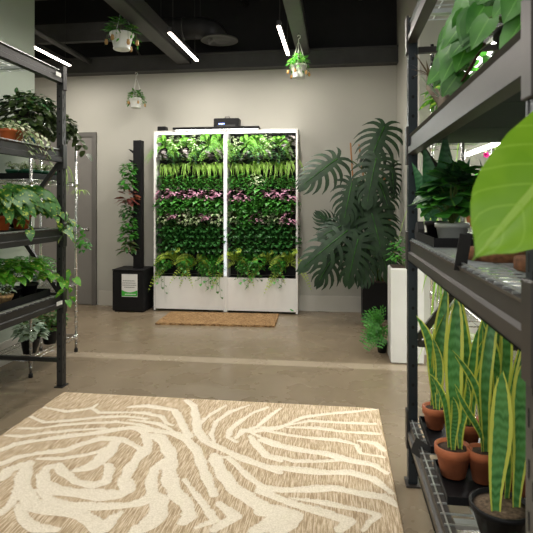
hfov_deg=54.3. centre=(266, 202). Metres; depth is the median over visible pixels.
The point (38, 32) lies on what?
trim
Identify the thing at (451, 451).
snake plant
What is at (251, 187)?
ivy
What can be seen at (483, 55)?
leafy plant
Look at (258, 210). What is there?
pink syngonium
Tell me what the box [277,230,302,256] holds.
dwarf ficus
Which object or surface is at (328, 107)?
wall
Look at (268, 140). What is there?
vine
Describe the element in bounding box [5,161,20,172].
pot
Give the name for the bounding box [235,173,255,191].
fig
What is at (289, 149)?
begonias
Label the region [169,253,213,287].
fern
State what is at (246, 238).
dwarf ficus
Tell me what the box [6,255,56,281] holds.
fern
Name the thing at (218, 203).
ivy
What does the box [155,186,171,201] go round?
pink syngonium
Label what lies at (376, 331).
fern
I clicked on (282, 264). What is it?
trailing ivy
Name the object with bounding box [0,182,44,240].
vine
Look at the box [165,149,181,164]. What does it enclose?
peperomia
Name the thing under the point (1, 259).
leafy plant
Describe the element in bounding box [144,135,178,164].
fern
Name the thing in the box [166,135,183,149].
vine
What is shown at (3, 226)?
pot
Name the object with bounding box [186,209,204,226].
plant
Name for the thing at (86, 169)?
door
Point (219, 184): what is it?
fig
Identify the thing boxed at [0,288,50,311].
tray
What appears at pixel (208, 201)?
ivy
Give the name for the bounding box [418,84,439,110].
pothos
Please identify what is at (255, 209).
ivy
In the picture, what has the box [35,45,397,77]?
beam
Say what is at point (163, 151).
begonias
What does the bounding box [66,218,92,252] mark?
ivy
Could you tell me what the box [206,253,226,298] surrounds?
trailing ivy
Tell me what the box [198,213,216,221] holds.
pink syngonium
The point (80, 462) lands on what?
area rug
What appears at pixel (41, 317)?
succulent
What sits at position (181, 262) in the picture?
trailing ivy
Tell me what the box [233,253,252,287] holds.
trailing ivy
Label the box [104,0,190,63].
beam
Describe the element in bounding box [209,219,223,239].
dwarf ficus
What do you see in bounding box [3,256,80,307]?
pothos
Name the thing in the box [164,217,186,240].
dwarf ficus
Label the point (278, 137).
fern
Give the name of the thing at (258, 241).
dwarf ficus
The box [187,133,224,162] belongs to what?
fern
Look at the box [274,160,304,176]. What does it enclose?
spider plant
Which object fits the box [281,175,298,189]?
fig
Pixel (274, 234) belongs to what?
dwarf ficus
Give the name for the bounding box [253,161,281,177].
spider plant
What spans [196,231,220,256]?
dwarf ficus
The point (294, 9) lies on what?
beam
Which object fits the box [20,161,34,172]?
pot
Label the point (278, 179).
fig
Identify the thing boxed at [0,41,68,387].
shelving rack
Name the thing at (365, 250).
monstera
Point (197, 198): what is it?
ivy
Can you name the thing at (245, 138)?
fern
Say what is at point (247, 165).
spider plant
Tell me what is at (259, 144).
fern
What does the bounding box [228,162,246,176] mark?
spider plant
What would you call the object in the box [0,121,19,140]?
trailing vine
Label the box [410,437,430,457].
tag
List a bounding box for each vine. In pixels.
[0,119,55,165]
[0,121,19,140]
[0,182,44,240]
[1,184,75,243]
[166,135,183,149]
[187,135,206,151]
[229,136,244,150]
[248,173,263,189]
[260,134,276,148]
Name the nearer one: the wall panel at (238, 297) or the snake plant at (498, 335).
the snake plant at (498, 335)
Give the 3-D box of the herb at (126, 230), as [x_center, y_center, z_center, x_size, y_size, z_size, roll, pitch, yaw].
[-1.801,0.414,6.777,0.301,0.211,0.286,0,0,8]
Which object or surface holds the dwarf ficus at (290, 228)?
in the wall panel at (238, 297)
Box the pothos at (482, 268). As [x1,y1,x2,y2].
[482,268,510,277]
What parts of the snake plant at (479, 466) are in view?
pot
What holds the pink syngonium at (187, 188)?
in the wall panel at (187, 296)
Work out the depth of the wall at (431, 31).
4.80 m
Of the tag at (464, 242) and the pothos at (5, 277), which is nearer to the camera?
the tag at (464, 242)
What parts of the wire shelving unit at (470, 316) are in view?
post, wire shelf, post, wire shelf, wire shelf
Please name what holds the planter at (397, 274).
on the floor
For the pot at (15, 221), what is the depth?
3.73 m
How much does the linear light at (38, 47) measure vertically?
1.462 m
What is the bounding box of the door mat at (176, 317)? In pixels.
[155,311,278,326]
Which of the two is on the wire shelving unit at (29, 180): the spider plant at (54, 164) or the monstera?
the spider plant at (54, 164)
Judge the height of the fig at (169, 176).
0.252 m
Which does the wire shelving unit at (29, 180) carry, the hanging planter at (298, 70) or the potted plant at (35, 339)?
the potted plant at (35, 339)
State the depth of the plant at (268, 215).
6.59 m
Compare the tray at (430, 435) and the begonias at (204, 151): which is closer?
the tray at (430, 435)
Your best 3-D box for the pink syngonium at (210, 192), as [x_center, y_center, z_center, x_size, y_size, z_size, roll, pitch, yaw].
[-0.631,-0.110,6.695,0.294,0.172,0.210,0,0,8]
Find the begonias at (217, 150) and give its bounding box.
[210,147,222,159]
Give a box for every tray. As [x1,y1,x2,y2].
[0,173,56,180]
[0,228,44,231]
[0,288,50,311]
[417,232,473,247]
[419,416,480,453]
[433,459,525,506]
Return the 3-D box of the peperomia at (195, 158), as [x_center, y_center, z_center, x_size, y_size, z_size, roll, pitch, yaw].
[-0.927,-0.595,6.742,0.268,0.217,0.194,0,0,8]
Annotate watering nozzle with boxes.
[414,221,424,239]
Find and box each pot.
[0,128,16,140]
[0,216,9,229]
[0,293,13,303]
[2,286,21,299]
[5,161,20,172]
[13,110,34,122]
[13,215,31,228]
[15,130,23,140]
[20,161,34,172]
[20,282,38,296]
[21,336,39,354]
[22,275,36,281]
[32,162,44,173]
[38,164,50,173]
[41,327,56,344]
[376,341,387,352]
[493,25,502,49]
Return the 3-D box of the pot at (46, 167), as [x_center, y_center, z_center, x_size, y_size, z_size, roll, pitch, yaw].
[-1.947,-0.274,4.538,0.126,0.140,0.135,0,0,39]
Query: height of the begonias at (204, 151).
0.182 m
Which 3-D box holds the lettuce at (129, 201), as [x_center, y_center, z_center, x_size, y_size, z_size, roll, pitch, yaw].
[-1.793,-0.093,6.784,0.376,0.288,0.307,0,0,29]
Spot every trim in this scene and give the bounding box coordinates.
[35,27,91,63]
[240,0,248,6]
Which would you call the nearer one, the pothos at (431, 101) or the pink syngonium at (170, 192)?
the pothos at (431, 101)
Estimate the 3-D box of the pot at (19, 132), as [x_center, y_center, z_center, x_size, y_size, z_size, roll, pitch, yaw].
[-1.743,-0.453,3.597,0.128,0.090,0.128,0,0,8]
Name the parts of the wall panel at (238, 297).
panel, reservoir panel, led strip, panel, panel, panel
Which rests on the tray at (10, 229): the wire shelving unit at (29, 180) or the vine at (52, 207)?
the vine at (52, 207)
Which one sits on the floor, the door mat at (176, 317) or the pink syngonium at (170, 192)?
the door mat at (176, 317)
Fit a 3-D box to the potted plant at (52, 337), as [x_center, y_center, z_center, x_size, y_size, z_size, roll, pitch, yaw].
[-1.891,1.095,4.571,0.299,0.273,0.291,0,0,8]
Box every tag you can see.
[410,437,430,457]
[454,233,471,270]
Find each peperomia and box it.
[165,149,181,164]
[188,150,203,164]
[228,149,241,163]
[247,147,266,163]
[268,146,286,163]
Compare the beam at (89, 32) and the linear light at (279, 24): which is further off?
the beam at (89, 32)
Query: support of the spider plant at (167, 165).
attached to the wall panel at (187, 296)
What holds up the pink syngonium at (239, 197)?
attached to the wall panel at (238, 297)
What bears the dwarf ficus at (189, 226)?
in the wall panel at (187, 296)
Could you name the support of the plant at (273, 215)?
attached to the wall panel at (238, 297)
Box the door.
[35,132,96,304]
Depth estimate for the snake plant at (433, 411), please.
2.43 m
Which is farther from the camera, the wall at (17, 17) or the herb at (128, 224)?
the herb at (128, 224)
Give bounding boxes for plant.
[0,258,10,273]
[48,164,89,194]
[156,163,176,178]
[156,208,173,225]
[162,162,186,176]
[172,162,198,178]
[173,207,195,225]
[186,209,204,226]
[188,162,208,178]
[198,162,220,175]
[206,206,228,225]
[209,162,231,174]
[227,209,244,223]
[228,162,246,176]
[238,163,257,176]
[247,160,271,178]
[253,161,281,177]
[258,207,277,225]
[269,162,292,178]
[270,210,287,225]
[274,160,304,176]
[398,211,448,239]
[407,154,482,237]
[409,54,429,76]
[412,140,470,237]
[416,290,452,430]
[421,76,440,97]
[422,275,443,329]
[429,299,478,479]
[452,323,496,484]
[454,298,486,443]
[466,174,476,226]
[468,366,525,532]
[470,52,491,75]
[476,333,500,426]
[493,336,519,393]
[503,351,525,497]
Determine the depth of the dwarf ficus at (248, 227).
6.62 m
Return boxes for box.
[157,126,167,130]
[214,117,240,126]
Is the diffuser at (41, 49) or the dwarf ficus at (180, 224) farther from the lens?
the dwarf ficus at (180, 224)
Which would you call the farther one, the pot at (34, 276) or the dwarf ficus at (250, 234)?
the dwarf ficus at (250, 234)
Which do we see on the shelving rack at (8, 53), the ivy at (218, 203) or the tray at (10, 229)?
the tray at (10, 229)
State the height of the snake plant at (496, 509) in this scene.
0.580 m
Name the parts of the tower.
lid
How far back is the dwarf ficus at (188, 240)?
6.71 m
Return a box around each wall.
[0,0,34,342]
[35,0,396,304]
[397,0,508,334]
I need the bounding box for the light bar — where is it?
[173,126,259,130]
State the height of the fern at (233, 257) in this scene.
0.562 m
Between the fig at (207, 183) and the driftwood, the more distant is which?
the fig at (207, 183)
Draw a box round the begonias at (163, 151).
[156,150,173,162]
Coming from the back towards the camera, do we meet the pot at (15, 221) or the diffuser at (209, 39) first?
the diffuser at (209, 39)
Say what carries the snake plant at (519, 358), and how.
on the tray at (456, 492)
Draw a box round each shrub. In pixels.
[0,87,56,136]
[34,111,92,161]
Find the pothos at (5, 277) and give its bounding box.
[0,258,37,299]
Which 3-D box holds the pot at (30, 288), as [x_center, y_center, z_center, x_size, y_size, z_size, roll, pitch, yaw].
[-1.743,0.637,3.819,0.128,0.100,0.128,0,0,8]
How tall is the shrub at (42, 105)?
0.400 m
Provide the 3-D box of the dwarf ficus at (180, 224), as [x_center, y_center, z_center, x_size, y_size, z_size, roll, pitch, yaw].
[-1.062,0.345,6.761,0.285,0.273,0.194,0,0,8]
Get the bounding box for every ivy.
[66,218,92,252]
[152,194,174,216]
[153,252,172,293]
[163,194,186,214]
[174,254,194,279]
[175,195,194,212]
[184,191,206,215]
[195,253,214,289]
[196,193,217,215]
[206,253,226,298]
[208,195,222,216]
[228,196,244,213]
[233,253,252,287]
[235,195,257,215]
[235,209,255,227]
[244,180,268,204]
[245,252,267,280]
[246,196,267,215]
[256,193,278,215]
[267,193,289,215]
[268,254,287,287]
[278,195,300,213]
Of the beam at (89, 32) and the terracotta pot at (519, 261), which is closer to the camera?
the terracotta pot at (519, 261)
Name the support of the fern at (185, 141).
attached to the wall panel at (187, 296)
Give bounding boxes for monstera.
[295,118,402,319]
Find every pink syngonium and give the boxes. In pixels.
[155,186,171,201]
[164,186,185,198]
[165,210,184,221]
[177,188,192,199]
[187,188,205,197]
[198,188,215,201]
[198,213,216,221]
[209,189,222,198]
[225,187,243,201]
[235,187,253,202]
[248,210,264,223]
[259,188,275,197]
[269,188,287,199]
[279,187,300,201]
[279,209,301,225]
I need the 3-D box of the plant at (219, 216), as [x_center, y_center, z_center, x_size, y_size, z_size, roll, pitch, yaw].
[-0.627,0.153,6.703,0.284,0.293,0.245,0,0,-25]
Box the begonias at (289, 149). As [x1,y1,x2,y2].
[280,148,298,160]
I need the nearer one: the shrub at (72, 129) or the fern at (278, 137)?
the shrub at (72, 129)
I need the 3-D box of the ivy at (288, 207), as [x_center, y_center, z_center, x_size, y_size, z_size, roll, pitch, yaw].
[0.285,0.018,6.567,0.325,0.260,0.217,0,0,8]
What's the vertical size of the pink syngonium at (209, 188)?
0.218 m
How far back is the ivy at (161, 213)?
6.73 m
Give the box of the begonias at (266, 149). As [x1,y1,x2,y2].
[257,148,277,161]
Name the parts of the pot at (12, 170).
pot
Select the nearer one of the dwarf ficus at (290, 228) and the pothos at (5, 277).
the pothos at (5, 277)
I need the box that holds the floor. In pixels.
[0,304,514,532]
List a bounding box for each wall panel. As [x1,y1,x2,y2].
[154,130,225,311]
[225,128,298,313]
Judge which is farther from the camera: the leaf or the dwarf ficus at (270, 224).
the dwarf ficus at (270, 224)
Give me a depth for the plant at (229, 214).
6.66 m
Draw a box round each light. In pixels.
[35,0,71,65]
[167,0,198,60]
[277,18,289,54]
[465,143,498,155]
[469,37,495,73]
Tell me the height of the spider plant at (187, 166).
0.256 m
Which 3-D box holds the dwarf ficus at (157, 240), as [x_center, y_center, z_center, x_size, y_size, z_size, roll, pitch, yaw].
[-1.351,0.520,6.796,0.297,0.285,0.202,0,0,8]
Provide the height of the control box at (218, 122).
0.185 m
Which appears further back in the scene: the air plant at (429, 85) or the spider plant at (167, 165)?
the spider plant at (167, 165)
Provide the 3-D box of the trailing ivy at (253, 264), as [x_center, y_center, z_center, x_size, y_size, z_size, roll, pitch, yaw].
[-0.138,0.809,6.599,0.326,0.376,0.267,0,0,8]
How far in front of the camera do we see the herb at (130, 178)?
6.73 m
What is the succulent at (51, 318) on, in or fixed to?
on the wire shelving unit at (29, 180)
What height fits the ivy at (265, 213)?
0.310 m
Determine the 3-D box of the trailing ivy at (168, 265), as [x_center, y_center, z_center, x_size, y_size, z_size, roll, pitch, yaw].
[-1.359,0.913,6.774,0.279,0.539,0.247,0,0,8]
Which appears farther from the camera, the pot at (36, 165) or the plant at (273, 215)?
the plant at (273, 215)
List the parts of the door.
frame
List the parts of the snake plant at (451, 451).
pot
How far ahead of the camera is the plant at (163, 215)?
6.77 m
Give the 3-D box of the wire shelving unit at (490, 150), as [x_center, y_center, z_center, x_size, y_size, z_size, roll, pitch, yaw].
[2.015,0.150,3.511,0.486,2.500,1.838,0,0,8]
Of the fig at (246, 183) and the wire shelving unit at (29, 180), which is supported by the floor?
the wire shelving unit at (29, 180)
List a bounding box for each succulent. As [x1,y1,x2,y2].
[0,283,15,303]
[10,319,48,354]
[12,315,48,346]
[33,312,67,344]
[43,310,68,327]
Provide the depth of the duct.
6.28 m
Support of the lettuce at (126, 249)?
on the tower
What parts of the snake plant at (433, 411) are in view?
pot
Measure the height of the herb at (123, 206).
0.207 m
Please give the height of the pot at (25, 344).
0.125 m
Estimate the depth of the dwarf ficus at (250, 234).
6.60 m
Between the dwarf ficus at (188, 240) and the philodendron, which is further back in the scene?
the dwarf ficus at (188, 240)
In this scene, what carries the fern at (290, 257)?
attached to the wall panel at (238, 297)
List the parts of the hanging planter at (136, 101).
pot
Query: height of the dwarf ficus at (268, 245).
0.300 m
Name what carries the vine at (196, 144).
attached to the wall panel at (187, 296)
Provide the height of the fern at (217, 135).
0.419 m
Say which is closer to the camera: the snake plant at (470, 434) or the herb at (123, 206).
the snake plant at (470, 434)
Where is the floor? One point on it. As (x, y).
(308, 357)
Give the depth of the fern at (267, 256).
6.61 m
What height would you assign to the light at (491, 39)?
0.034 m
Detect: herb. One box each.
[116,228,138,242]
[117,176,138,190]
[118,162,136,176]
[118,203,136,218]
[119,216,137,229]
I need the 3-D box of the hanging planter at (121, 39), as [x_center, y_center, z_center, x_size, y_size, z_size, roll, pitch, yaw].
[-1.458,-2.372,5.237,0.374,1.656,0.359,0,0,41]
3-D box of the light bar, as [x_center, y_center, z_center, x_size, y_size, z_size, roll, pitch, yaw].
[-0.641,-0.951,6.626,1.120,0.032,0.100,0,0,8]
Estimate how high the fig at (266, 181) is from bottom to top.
0.224 m
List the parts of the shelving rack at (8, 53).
foot plate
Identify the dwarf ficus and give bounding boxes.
[153,217,174,238]
[153,232,174,252]
[162,230,186,253]
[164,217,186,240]
[172,230,196,255]
[175,219,194,238]
[186,219,205,239]
[186,232,206,254]
[196,220,217,240]
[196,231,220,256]
[205,230,231,255]
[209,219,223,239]
[222,216,246,240]
[227,234,244,254]
[234,218,256,240]
[234,232,256,254]
[246,217,267,240]
[246,232,266,254]
[253,216,280,241]
[256,233,278,254]
[265,232,290,255]
[267,218,288,240]
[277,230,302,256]
[280,220,301,240]
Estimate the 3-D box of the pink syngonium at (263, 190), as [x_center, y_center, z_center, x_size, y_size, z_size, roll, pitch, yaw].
[0.006,-0.107,6.616,0.272,0.160,0.195,0,0,8]
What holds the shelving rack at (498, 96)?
on the floor
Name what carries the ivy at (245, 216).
attached to the wall panel at (238, 297)
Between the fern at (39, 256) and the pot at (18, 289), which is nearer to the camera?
the pot at (18, 289)
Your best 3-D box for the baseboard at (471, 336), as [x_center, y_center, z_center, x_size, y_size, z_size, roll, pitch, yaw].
[2.673,1.300,4.626,2.545,0.200,0.014,0,0,8]
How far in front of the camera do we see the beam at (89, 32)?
6.53 m
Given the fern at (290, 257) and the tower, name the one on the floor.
the tower
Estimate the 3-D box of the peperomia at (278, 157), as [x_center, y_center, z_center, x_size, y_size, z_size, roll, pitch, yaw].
[0.134,-0.602,6.586,0.303,0.246,0.220,0,0,8]
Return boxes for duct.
[132,0,237,45]
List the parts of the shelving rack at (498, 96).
foot plate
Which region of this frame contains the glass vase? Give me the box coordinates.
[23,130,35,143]
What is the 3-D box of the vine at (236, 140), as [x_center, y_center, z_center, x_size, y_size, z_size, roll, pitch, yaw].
[-0.407,-0.766,6.686,0.244,0.198,0.166,0,0,8]
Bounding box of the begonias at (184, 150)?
[176,148,195,162]
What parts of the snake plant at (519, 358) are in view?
pot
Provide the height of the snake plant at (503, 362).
0.660 m
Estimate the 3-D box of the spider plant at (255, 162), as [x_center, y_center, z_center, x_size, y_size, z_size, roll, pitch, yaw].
[-0.083,-0.416,6.651,0.328,0.264,0.154,0,0,8]
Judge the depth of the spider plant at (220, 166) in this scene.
6.71 m
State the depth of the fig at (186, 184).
6.74 m
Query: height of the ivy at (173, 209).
0.333 m
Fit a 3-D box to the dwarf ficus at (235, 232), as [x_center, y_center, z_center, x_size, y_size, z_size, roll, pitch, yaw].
[-0.416,0.338,6.665,0.353,0.340,0.237,0,0,8]
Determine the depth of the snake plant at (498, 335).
2.29 m
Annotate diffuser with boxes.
[35,47,70,65]
[168,32,197,60]
[200,34,237,45]
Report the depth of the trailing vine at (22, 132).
3.62 m
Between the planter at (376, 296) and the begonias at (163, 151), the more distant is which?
the begonias at (163, 151)
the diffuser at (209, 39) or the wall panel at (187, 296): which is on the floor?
the wall panel at (187, 296)
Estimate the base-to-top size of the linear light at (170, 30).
1.462 m
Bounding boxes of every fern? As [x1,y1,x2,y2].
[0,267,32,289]
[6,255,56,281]
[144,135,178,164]
[148,247,192,290]
[169,134,196,160]
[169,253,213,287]
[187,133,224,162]
[198,133,235,162]
[210,248,253,290]
[228,134,261,161]
[240,134,272,161]
[247,250,285,285]
[263,136,294,162]
[264,249,310,293]
[359,305,387,352]
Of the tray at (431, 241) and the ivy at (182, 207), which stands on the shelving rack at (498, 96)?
the tray at (431, 241)
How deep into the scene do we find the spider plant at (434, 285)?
3.35 m
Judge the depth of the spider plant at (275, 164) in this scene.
6.60 m
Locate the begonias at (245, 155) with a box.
[238,151,253,162]
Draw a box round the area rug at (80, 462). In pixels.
[0,392,403,532]
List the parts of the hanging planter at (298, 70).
pot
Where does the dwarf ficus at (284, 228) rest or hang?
in the wall panel at (238, 297)
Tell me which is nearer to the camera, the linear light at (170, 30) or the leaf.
the leaf
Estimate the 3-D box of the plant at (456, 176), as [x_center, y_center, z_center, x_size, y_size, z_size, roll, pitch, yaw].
[0.776,-0.018,2.165,0.355,0.381,0.344,0,0,43]
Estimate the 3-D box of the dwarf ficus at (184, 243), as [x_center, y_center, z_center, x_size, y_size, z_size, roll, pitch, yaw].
[-1.066,0.515,6.737,0.357,0.343,0.243,0,0,8]
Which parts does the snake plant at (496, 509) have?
pot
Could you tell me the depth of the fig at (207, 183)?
6.71 m
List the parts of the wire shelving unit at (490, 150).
wire shelf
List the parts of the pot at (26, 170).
pot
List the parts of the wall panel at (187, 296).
panel, led strip, panel, reservoir panel, panel, panel, light strip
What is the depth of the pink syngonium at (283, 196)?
6.54 m
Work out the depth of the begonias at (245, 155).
6.66 m
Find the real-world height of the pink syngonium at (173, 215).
0.182 m
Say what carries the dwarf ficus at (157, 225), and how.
in the wall panel at (187, 296)
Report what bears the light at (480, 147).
attached to the wire shelving unit at (470, 316)
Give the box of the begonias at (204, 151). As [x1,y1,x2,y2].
[199,148,217,161]
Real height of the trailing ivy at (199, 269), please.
0.480 m
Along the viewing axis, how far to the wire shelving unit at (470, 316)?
3.50 m
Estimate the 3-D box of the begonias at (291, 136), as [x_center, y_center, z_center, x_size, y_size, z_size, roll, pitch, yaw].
[0.292,-0.770,6.567,0.263,0.182,0.212,0,0,-4]
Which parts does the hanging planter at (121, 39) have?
pot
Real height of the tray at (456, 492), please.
0.030 m
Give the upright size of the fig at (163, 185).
0.221 m
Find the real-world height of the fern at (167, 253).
0.588 m
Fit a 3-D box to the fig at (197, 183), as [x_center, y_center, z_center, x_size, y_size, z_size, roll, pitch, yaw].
[-0.916,-0.260,6.748,0.245,0.205,0.180,0,0,8]
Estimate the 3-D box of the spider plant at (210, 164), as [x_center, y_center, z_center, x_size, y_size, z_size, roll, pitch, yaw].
[-0.726,-0.403,6.741,0.314,0.253,0.148,0,0,8]
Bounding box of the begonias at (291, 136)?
[279,135,299,148]
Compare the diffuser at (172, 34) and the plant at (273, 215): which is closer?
the diffuser at (172, 34)
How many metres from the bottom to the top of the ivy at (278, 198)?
0.293 m
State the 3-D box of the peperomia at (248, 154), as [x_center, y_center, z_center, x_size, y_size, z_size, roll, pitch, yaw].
[-0.128,-0.601,6.635,0.283,0.224,0.192,0,0,8]
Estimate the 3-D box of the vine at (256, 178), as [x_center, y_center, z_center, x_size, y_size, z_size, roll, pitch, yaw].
[-0.129,-0.267,6.633,0.289,0.234,0.197,0,0,8]
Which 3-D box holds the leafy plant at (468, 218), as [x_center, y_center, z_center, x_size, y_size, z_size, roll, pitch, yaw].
[1.231,-0.032,3.055,0.306,0.339,0.281,0,0,34]
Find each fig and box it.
[156,175,171,191]
[165,174,185,191]
[178,175,193,190]
[188,175,203,189]
[198,175,215,191]
[209,176,222,191]
[227,175,244,192]
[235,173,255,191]
[259,174,275,190]
[271,175,287,189]
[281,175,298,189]
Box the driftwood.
[426,74,449,107]
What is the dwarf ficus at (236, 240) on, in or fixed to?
in the wall panel at (238, 297)
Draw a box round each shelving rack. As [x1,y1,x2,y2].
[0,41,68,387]
[404,0,532,532]
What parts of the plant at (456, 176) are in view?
pot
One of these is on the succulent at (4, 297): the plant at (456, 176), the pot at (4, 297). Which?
the pot at (4, 297)
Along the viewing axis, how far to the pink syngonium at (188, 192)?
6.72 m
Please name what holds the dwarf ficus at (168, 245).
in the wall panel at (187, 296)
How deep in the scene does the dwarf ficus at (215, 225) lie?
6.68 m
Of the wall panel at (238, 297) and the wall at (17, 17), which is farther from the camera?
the wall panel at (238, 297)
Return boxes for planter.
[102,16,140,51]
[126,72,146,108]
[285,33,311,79]
[361,283,387,319]
[386,236,423,363]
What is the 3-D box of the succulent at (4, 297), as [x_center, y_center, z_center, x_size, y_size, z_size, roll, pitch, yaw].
[-1.755,0.603,3.459,0.179,0.168,0.179,0,0,8]
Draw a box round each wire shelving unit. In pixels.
[0,112,77,377]
[429,23,502,417]
[488,149,520,361]
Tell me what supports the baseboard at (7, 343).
attached to the wall at (17, 17)
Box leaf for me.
[470,112,532,260]
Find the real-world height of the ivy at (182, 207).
0.248 m
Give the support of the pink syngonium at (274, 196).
attached to the wall panel at (238, 297)
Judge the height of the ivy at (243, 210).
0.275 m
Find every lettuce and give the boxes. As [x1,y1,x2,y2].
[114,185,140,206]
[116,239,138,255]
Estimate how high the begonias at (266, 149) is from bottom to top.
0.193 m
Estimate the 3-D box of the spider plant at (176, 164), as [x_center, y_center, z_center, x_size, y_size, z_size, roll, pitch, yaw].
[-1.192,-0.417,6.813,0.348,0.232,0.130,0,0,8]
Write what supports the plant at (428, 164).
on the tray at (431, 241)
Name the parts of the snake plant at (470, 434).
pot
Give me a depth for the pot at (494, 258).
1.49 m
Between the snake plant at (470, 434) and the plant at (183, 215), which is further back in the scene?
the plant at (183, 215)
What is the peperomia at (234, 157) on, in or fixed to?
attached to the wall panel at (238, 297)
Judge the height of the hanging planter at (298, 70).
0.520 m
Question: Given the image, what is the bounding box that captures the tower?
[112,140,153,311]
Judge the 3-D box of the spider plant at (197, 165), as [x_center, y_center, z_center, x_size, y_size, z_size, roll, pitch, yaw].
[-0.872,-0.411,6.765,0.296,0.239,0.139,0,0,8]
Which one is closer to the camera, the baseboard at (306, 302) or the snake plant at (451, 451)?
the snake plant at (451, 451)
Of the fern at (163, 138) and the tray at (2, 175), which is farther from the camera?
the fern at (163, 138)
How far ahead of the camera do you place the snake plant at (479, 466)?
1.96 m
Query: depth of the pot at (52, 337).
4.52 m
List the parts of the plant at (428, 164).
pot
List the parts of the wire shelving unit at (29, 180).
post, wire shelf, wire shelf, post, wire shelf, wire shelf, post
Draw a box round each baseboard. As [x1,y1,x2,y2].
[0,336,24,366]
[99,290,360,311]
[424,335,516,358]
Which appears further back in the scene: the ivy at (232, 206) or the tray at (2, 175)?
the ivy at (232, 206)
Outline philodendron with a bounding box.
[427,0,521,96]
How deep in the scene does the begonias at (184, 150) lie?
6.79 m
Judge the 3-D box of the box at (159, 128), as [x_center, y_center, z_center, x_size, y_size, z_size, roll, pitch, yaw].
[-1.364,-0.968,6.835,0.110,0.064,0.100,0,0,8]
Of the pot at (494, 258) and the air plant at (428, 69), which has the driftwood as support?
the air plant at (428, 69)
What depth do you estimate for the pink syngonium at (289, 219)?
6.53 m
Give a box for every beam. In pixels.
[35,21,129,44]
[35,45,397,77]
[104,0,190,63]
[283,0,309,53]
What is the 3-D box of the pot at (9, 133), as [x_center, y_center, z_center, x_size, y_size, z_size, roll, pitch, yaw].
[-1.745,-0.453,3.506,0.118,0.090,0.118,0,0,8]
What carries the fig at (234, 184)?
in the wall panel at (238, 297)
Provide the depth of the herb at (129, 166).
6.72 m
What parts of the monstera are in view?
stem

